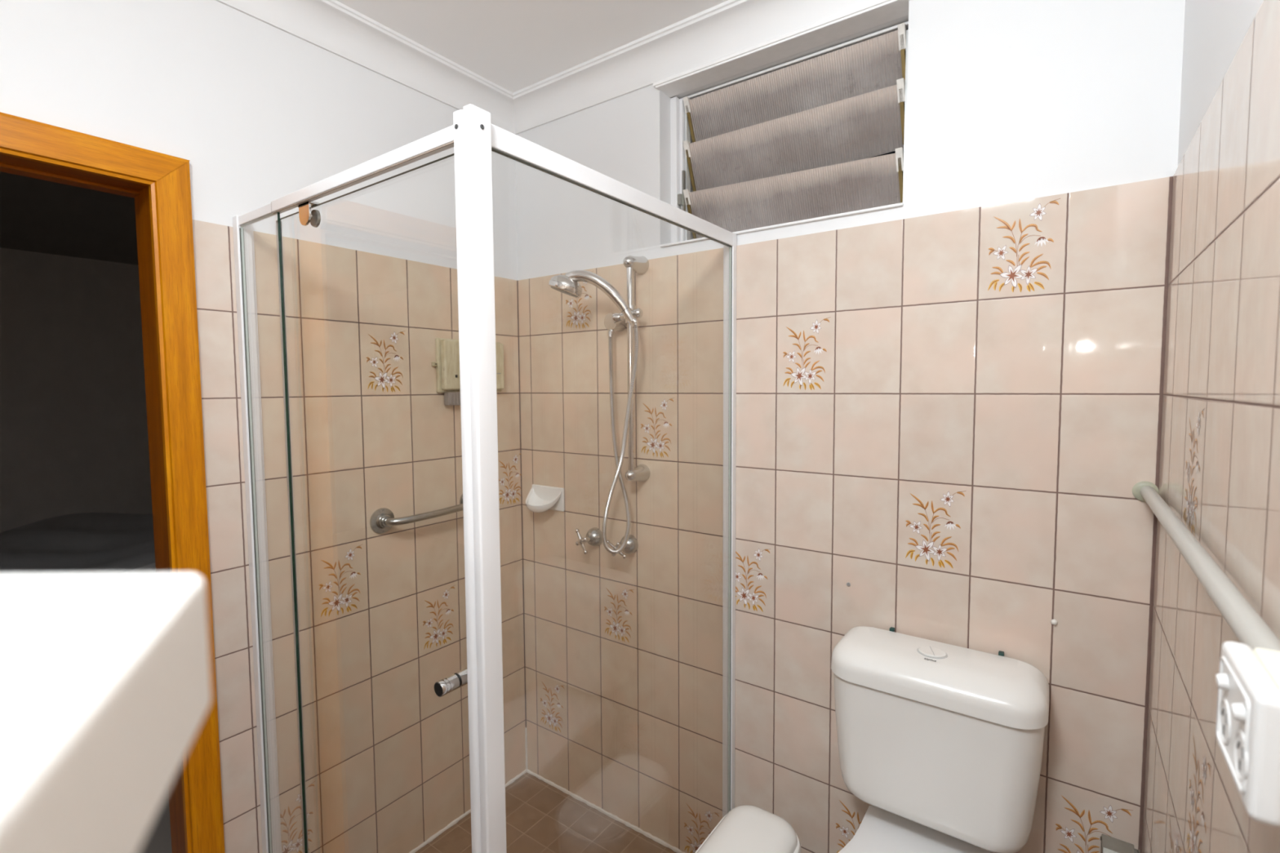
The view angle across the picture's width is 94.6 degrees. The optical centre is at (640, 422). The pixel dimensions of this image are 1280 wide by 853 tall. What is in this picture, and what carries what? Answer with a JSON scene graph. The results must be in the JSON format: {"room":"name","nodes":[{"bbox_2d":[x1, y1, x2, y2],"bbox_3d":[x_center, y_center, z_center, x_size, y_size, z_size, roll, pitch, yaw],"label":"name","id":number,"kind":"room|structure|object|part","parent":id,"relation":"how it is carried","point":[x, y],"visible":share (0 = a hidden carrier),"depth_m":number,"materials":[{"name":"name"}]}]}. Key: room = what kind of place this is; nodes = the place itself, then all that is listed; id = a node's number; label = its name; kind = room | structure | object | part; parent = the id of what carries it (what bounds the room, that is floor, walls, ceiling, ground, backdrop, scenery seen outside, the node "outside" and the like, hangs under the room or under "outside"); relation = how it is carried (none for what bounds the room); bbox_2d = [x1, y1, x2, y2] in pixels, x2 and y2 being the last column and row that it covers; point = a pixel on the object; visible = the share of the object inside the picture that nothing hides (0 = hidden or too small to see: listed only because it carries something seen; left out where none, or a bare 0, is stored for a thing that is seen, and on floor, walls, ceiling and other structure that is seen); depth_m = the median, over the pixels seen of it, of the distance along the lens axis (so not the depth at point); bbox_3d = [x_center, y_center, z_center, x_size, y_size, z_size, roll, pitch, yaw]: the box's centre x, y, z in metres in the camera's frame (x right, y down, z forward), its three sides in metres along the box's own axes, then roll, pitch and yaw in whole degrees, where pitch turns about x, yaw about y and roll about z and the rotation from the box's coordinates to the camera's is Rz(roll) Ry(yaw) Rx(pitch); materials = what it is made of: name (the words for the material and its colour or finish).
{"room":"bathroom","nodes":[
{"label":"bathroom","id":0,"kind":"room"},
{"bbox_2d":[0,247,152,532],"bbox_3d":[-4.290,-0.020,4.022,0.100,2.550,5.800,2,4,36],"label":"wall","id":1,"kind":"structure","parent":0,"point":[74,438],"depth_m":4.22,"materials":[{"name":"black paint"}]},
{"bbox_2d":[0,0,525,852],"bbox_3d":[-1.110,0.132,1.254,0.100,2.540,2.510,2,4,36],"label":"wall","id":2,"kind":"structure","parent":0,"point":[261,113],"depth_m":1.56,"materials":[{"name":"tile"}]},
{"bbox_2d":[0,111,225,852],"bbox_3d":[-1.314,0.408,0.990,0.143,1.916,0.977,2,4,36],"label":"door frame","id":3,"kind":"structure","parent":2,"relation":"in","point":[159,183],"depth_m":1.28,"materials":[{"name":"orange wood"}]},
{"bbox_3d":[-1.002,0.387,1.320,0.022,1.915,0.070,2,4,36],"label":"architrave","id":4,"kind":"part","parent":3,"relation":"part of","materials":[{"name":"orange wood"}]},
{"bbox_2d":[215,0,515,133],"bbox_3d":[-1.068,-0.985,1.118,0.072,0.094,2.256,2,4,36],"label":"trim","id":5,"kind":"structure","parent":2,"relation":"attached to","point":[332,26],"depth_m":1.62,"materials":[{"name":"paint"}]},
{"bbox_2d":[369,493,462,533],"bbox_3d":[-0.624,0.270,1.792,0.071,0.080,0.376,2,4,36],"label":"grab rail","id":6,"kind":"object","parent":2,"relation":"attached to","point":[382,520],"visible":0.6,"depth_m":1.69,"materials":[{"name":"silver metal"}]},
{"bbox_2d":[431,337,504,405],"bbox_3d":[-0.548,-0.161,1.903,0.039,0.207,0.265,2,4,36],"label":"dispenser","id":7,"kind":"object","parent":2,"relation":"attached to","point":[446,363],"visible":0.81,"depth_m":1.83,"materials":[{"name":"beige plastic"}]},
{"bbox_3d":[-0.587,-0.075,1.857,0.027,0.041,0.056,2,4,36],"label":"spout","id":8,"kind":"part","parent":7,"relation":"part of","materials":[{"name":"grey plastic"}]},
{"bbox_2d":[0,0,728,265],"bbox_3d":[-1.881,-1.119,2.154,6.124,0.100,5.700,2,4,36],"label":"ceiling","id":9,"kind":"structure","parent":0,"point":[513,45],"depth_m":1.69,"materials":[{"name":"paint"}]},
{"bbox_2d":[137,772,676,852],"bbox_3d":[-1.865,1.324,2.302,6.124,0.064,5.700,2,4,36],"label":"floor","id":10,"kind":"structure","parent":0,"point":[541,818],"depth_m":1.89,"materials":[{"name":"tile"}]},
{"bbox_2d":[0,512,155,574],"bbox_3d":[-3.238,0.945,3.574,2.150,0.564,2.100,2,4,36],"label":"bed","id":11,"kind":"object","parent":10,"relation":"on","point":[84,543],"visible":0.2,"depth_m":3.55,"materials":[{"name":"fabric"}]},
{"bbox_2d":[232,104,736,852],"bbox_3d":[-0.344,0.414,1.507,0.866,1.828,0.916,2,4,36],"label":"screen","id":12,"kind":"object","parent":10,"relation":"on","point":[473,136],"visible":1,"depth_m":1.01,"materials":[{"name":"metal"}]},
{"bbox_3d":[-0.837,0.427,1.358,0.186,1.753,0.005,2,4,36],"label":"fixed panel","id":13,"kind":"part","parent":12,"relation":"part of","materials":[{"name":"clear glass"}]},
{"bbox_3d":[-0.523,-0.448,1.076,0.630,0.024,0.017,2,4,36],"label":"header rail","id":14,"kind":"part","parent":12,"relation":"part of","materials":[{"name":"white metal"}]},
{"bbox_3d":[-0.519,0.439,1.150,0.644,1.744,0.005,2,4,36],"label":"door panel","id":15,"kind":"part","parent":12,"relation":"part of","materials":[{"name":"clear glass"}]},
{"bbox_3d":[-0.316,0.417,0.923,0.021,0.021,0.002,2,4,36],"label":"knob","id":16,"kind":"part","parent":12,"relation":"part of","materials":[{"name":"silver metal"}]},
{"bbox_3d":[-0.298,0.415,0.948,0.024,0.024,0.062,2,4,36],"label":"door knob","id":17,"kind":"part","parent":12,"relation":"part of","materials":[{"name":"silver metal"}]},
{"bbox_3d":[-0.246,0.448,0.938,0.038,1.828,0.042,2,4,36],"label":"corner post","id":18,"kind":"part","parent":12,"relation":"part of","materials":[{"name":"white metal"}]},
{"bbox_3d":[0.004,0.429,1.289,0.006,1.747,0.818,2,4,36],"label":"panel","id":19,"kind":"part","parent":12,"relation":"part of","materials":[{"name":"clear glass"}]},
{"bbox_3d":[0.003,-0.463,1.241,0.012,0.035,0.838,2,4,36],"label":"header rail","id":20,"kind":"part","parent":12,"relation":"part of","materials":[{"name":"white metal"}]},
{"bbox_2d":[694,804,800,852],"bbox_3d":[0.227,1.140,1.330,0.196,0.394,0.335,2,4,36],"label":"waste bin","id":21,"kind":"object","parent":10,"relation":"on","point":[745,828],"visible":1,"depth_m":1.35,"materials":[{"name":"white plastic"}]},
{"bbox_2d":[831,626,1049,852],"bbox_3d":[0.490,0.927,1.100,0.413,0.842,0.634,2,4,36],"label":"toilet","id":22,"kind":"object","parent":10,"relation":"on","point":[944,742],"visible":1,"depth_m":1.22,"materials":[{"name":"white ceramic"}]},
{"bbox_3d":[0.478,0.925,1.085,0.366,0.024,0.596,2,4,36],"label":"seat lid","id":23,"kind":"part","parent":22,"relation":"part of","materials":[{"name":"plastic"}]},
{"bbox_3d":[0.623,0.533,1.266,0.413,0.068,0.168,2,4,36],"label":"cistern lid","id":24,"kind":"part","parent":22,"relation":"part of","materials":[{"name":"white plastic"}]},
{"bbox_2d":[515,0,1185,852],"bbox_3d":[0.316,0.097,1.675,1.924,2.540,0.160,2,4,36],"label":"wall","id":25,"kind":"structure","parent":0,"point":[949,398],"depth_m":1.40,"materials":[{"name":"tile"}]},
{"bbox_2d":[525,484,564,512],"bbox_3d":[-0.343,0.263,2.013,0.150,0.083,0.084,2,4,36],"label":"soap dish","id":26,"kind":"object","parent":25,"relation":"attached to","point":[540,499],"visible":1,"depth_m":2.02,"materials":[{"name":"white ceramic"}]},
{"bbox_2d":[408,727,685,852],"bbox_3d":[-0.338,1.244,1.597,0.839,0.174,0.868,2,4,36],"label":"trim","id":27,"kind":"structure","parent":25,"relation":"attached to","point":[636,828],"depth_m":1.95,"materials":[{"name":"plastic"}]},
{"bbox_2d":[575,527,602,554],"bbox_3d":[-0.170,0.375,1.893,0.061,0.077,0.084,2,4,36],"label":"tap","id":28,"kind":"object","parent":25,"relation":"attached to","point":[593,537],"visible":0.99,"depth_m":1.90,"materials":[{"name":"silver metal"}]},
{"bbox_3d":[-0.189,0.377,1.868,0.047,0.077,0.014,2,4,36],"label":"cross handle","id":29,"kind":"part","parent":28,"relation":"part of","materials":[{"name":"silver metal"}]},
{"bbox_2d":[548,270,633,323],"bbox_3d":[-0.149,-0.360,1.690,0.251,0.154,0.099,1,4,23],"label":"shower","id":30,"kind":"object","parent":25,"relation":"attached to","point":[568,284],"visible":1,"depth_m":1.68,"materials":[{"name":"silver metal"}]},
{"bbox_2d":[601,317,639,554],"bbox_3d":[-0.066,0.046,1.742,0.059,0.693,0.146,-3,4,-37],"label":"shower hose","id":31,"kind":"object","parent":30,"relation":"attached to","point":[619,462],"visible":1,"depth_m":1.76,"materials":[{"name":"silver metal"}]},
{"bbox_2d":[604,312,626,333],"bbox_3d":[-0.079,-0.301,1.803,0.054,0.061,0.052,2,4,36],"label":"wall outlet","id":32,"kind":"object","parent":25,"relation":"attached to","point":[609,324],"visible":0.78,"depth_m":1.79,"materials":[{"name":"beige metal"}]},
{"bbox_2d":[607,534,638,558],"bbox_3d":[-0.058,0.382,1.812,0.077,0.061,0.084,2,4,36],"label":"tap","id":33,"kind":"object","parent":25,"relation":"attached to","point":[632,545],"visible":0.66,"depth_m":1.81,"materials":[{"name":"silver metal"}]},
{"bbox_3d":[-0.076,0.384,1.787,0.077,0.047,0.014,2,4,36],"label":"cross handle","id":34,"kind":"part","parent":33,"relation":"part of","materials":[{"name":"silver metal"}]},
{"bbox_2d":[512,0,875,134],"bbox_3d":[0.245,-1.018,1.518,1.736,0.094,0.072,2,4,36],"label":"trim","id":35,"kind":"structure","parent":25,"relation":"attached to","point":[729,27],"depth_m":1.64,"materials":[{"name":"paint"}]},
{"bbox_2d":[889,626,894,631],"bbox_3d":[0.593,0.491,1.396,0.010,0.012,0.013,2,4,36],"label":"clip","id":36,"kind":"object","parent":25,"relation":"attached to","point":[891,628],"visible":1,"depth_m":1.39,"materials":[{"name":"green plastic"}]},
{"bbox_2d":[998,650,1004,656],"bbox_3d":[0.773,0.498,1.267,0.010,0.012,0.013,2,4,36],"label":"clip","id":37,"kind":"object","parent":25,"relation":"attached to","point":[1000,653],"visible":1,"depth_m":1.26,"materials":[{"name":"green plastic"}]},
{"bbox_2d":[1050,619,1057,625],"bbox_3d":[0.847,0.410,1.212,0.012,0.012,0.012,2,4,36],"label":"plug","id":38,"kind":"object","parent":25,"relation":"attached to","point":[1054,622],"visible":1,"depth_m":1.21,"materials":[{"name":"white paint"}]},
{"bbox_2d":[1100,834,1140,852],"bbox_3d":[0.915,0.858,1.124,0.064,0.140,0.115,2,4,36],"label":"toilet roll holder","id":39,"kind":"object","parent":25,"relation":"attached to","point":[1108,844],"visible":1,"depth_m":1.12,"materials":[{"name":"metal"}]},
{"bbox_3d":[0.944,0.879,1.167,0.058,0.093,0.014,2,4,36],"label":"plate","id":40,"kind":"part","parent":39,"relation":"part of","materials":[{"name":"metal"}]},
{"bbox_2d":[1141,0,1279,852],"bbox_3d":[0.371,0.187,0.192,0.100,2.540,2.510,2,4,36],"label":"wall","id":41,"kind":"structure","parent":0,"point":[1220,465],"depth_m":0.71,"materials":[{"name":"tile"}]},
{"bbox_2d":[1132,481,1279,651],"bbox_3d":[0.704,0.153,0.771,0.039,0.039,0.860,2,4,36],"label":"conduit pipe","id":42,"kind":"object","parent":41,"relation":"attached to","point":[1250,628],"visible":0.98,"depth_m":0.59,"materials":[{"name":"grey paint"}]},
{"bbox_2d":[1215,641,1279,826],"bbox_3d":[0.411,0.199,0.380,0.055,0.078,0.098,2,4,36],"label":"power outlet","id":43,"kind":"object","parent":41,"relation":"attached to","point":[1248,680],"visible":1,"depth_m":0.36,"materials":[{"name":"plastic"}]},
{"bbox_2d":[1215,673,1229,690],"bbox_3d":[0.403,0.180,0.410,0.007,0.011,0.011,2,4,36],"label":"switch","id":44,"kind":"object","parent":43,"relation":"attached to","point":[1222,679],"depth_m":0.41,"materials":[{"name":"plastic"}]},
{"bbox_2d":[1218,697,1230,744],"bbox_3d":[0.405,0.208,0.410,0.001,0.030,0.030,2,4,36],"label":"socket","id":45,"kind":"object","parent":43,"relation":"attached to","point":[1224,703],"depth_m":0.41,"materials":[{"name":"plastic"}]},
{"bbox_2d":[1231,702,1245,722],"bbox_3d":[0.376,0.182,0.372,0.007,0.011,0.011,2,4,36],"label":"switch","id":46,"kind":"object","parent":43,"relation":"attached to","point":[1237,709],"depth_m":0.37,"materials":[{"name":"plastic"}]},
{"bbox_2d":[1234,729,1248,782],"bbox_3d":[0.378,0.210,0.372,0.001,0.030,0.030,2,4,36],"label":"socket","id":47,"kind":"object","parent":43,"relation":"attached to","point":[1241,736],"depth_m":0.37,"materials":[{"name":"plastic"}]},
{"bbox_3d":[-1.072,0.224,-0.254,1.924,2.540,0.100,2,4,36],"label":"wall","id":48,"kind":"structure","parent":0,"visible":0},
{"bbox_2d":[0,573,211,852],"bbox_3d":[-0.561,0.074,-0.045,1.146,0.038,0.851,2,4,36],"label":"shelf","id":49,"kind":"object","parent":48,"relation":"attached to","point":[105,689],"visible":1,"depth_m":0.11,"materials":[{"name":"laminate"}]}
]}

